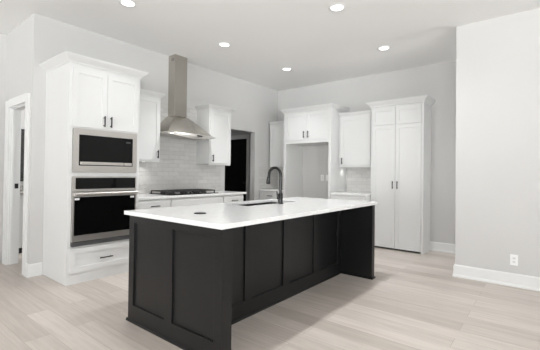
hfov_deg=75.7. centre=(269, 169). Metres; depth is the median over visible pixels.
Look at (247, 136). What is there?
trim
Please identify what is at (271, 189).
countertop
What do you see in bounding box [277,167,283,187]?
tile backsplash
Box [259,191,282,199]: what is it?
base cabinet
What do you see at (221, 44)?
recessed light
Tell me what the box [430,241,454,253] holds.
baseboard
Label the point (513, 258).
wall outlet
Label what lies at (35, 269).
baseboard
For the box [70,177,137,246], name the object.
wall oven
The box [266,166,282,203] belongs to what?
faucet
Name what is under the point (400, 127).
pantry cabinet
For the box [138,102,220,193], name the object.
tile backsplash
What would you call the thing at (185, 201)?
base cabinet
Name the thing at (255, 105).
wall
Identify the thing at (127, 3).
recessed light
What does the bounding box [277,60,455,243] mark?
wall
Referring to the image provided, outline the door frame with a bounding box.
[2,93,29,274]
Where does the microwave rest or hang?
in the tall cabinet at (84, 92)
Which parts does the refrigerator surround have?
panel, door, rail, crown molding, door, panel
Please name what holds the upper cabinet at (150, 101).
attached to the wall at (255, 105)
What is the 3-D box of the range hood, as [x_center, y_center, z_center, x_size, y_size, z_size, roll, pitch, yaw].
[-1.302,-1.115,5.365,0.581,1.326,0.924,0,-1,39]
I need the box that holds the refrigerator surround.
[280,103,349,198]
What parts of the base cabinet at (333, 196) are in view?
drawer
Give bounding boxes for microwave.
[72,128,136,172]
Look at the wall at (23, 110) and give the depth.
5.54 m
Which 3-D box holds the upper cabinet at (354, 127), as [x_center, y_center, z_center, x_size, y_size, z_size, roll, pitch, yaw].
[1.608,-0.527,6.295,0.645,0.983,0.370,0,-1,39]
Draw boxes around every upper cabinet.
[139,89,165,161]
[195,104,235,165]
[269,120,283,166]
[338,110,370,166]
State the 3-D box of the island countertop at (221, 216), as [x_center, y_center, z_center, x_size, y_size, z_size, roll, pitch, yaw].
[0.038,0.379,3.502,1.159,0.032,2.541,0,-1,39]
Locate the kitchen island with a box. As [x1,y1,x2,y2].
[126,205,375,349]
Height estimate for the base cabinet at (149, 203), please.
0.867 m
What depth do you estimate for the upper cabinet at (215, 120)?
5.84 m
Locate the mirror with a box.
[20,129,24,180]
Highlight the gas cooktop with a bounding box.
[149,189,218,194]
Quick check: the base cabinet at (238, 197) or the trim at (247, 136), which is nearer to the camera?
the base cabinet at (238, 197)
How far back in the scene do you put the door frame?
4.24 m
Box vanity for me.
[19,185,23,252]
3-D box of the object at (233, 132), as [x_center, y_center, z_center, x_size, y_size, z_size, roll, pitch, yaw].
[-1.218,-0.213,8.723,3.224,3.050,0.120,0,-1,39]
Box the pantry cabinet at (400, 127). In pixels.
[366,95,435,254]
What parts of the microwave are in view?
door, door rail, control panel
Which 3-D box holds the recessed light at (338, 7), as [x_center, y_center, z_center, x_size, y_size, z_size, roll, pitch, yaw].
[0.735,-1.771,3.807,0.190,0.007,0.190,0,-1,39]
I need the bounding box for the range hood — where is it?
[160,54,214,139]
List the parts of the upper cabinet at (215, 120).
crown molding, door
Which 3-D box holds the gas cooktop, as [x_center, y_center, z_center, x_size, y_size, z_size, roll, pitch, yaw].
[-1.300,0.343,5.332,0.515,0.054,0.910,0,-1,39]
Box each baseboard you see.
[24,262,42,277]
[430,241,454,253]
[452,264,539,290]
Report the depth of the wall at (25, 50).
4.08 m
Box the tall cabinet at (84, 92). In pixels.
[39,51,148,285]
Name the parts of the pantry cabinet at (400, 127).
door, door, crown molding, door, door, panel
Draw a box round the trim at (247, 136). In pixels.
[231,134,249,200]
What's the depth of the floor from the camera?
2.98 m
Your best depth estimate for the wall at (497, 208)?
3.96 m
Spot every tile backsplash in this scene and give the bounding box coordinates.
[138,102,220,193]
[259,167,276,188]
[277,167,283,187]
[347,168,370,191]
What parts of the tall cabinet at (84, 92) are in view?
door, crown molding, drawer, door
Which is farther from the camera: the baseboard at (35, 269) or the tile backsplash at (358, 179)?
the tile backsplash at (358, 179)
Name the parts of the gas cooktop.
plate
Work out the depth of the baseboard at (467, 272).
3.94 m
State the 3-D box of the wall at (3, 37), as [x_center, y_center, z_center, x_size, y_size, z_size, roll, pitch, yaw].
[-8.097,-0.414,-0.947,0.120,3.050,14.417,0,-1,39]
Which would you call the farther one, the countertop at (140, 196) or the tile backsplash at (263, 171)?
the tile backsplash at (263, 171)
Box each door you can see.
[7,103,24,264]
[225,139,246,200]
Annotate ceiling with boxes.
[0,0,539,90]
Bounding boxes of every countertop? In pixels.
[124,197,377,229]
[138,191,246,199]
[259,188,282,191]
[330,191,370,195]
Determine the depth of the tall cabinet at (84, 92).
3.92 m
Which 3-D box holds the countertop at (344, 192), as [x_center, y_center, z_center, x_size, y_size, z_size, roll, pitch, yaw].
[1.515,0.430,6.181,0.645,0.032,0.630,0,-1,39]
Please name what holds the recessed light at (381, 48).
in the ceiling
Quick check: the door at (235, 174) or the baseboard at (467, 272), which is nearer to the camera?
the baseboard at (467, 272)
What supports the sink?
in the island countertop at (221, 216)
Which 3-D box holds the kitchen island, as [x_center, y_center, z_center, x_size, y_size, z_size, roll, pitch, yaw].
[0.036,0.830,3.493,1.131,0.866,2.498,0,-1,39]
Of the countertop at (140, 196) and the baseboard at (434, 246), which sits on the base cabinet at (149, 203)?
the countertop at (140, 196)
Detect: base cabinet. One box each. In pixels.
[138,198,169,208]
[170,195,222,206]
[223,194,242,202]
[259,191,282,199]
[331,194,370,200]
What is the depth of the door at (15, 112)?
4.54 m
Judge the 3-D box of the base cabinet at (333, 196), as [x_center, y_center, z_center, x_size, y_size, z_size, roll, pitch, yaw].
[1.498,0.880,6.165,0.640,0.867,0.662,0,-1,39]
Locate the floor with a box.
[0,247,539,349]
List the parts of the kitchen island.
panel, shoe molding, panel, panel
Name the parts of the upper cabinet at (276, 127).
crown molding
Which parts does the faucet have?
spout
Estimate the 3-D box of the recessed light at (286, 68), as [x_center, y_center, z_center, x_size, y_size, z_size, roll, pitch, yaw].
[0.295,-1.748,6.063,0.190,0.007,0.190,0,-1,39]
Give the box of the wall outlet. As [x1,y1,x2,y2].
[510,254,517,265]
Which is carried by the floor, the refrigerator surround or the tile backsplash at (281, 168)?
the refrigerator surround
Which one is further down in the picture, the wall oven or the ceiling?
the wall oven
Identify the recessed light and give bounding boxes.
[118,0,136,7]
[218,42,230,46]
[282,67,291,70]
[328,3,345,11]
[377,46,390,50]
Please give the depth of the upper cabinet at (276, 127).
7.28 m
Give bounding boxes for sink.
[242,202,276,205]
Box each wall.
[0,33,6,261]
[2,13,45,263]
[20,109,24,184]
[41,17,277,261]
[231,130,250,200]
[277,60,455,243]
[455,8,539,276]

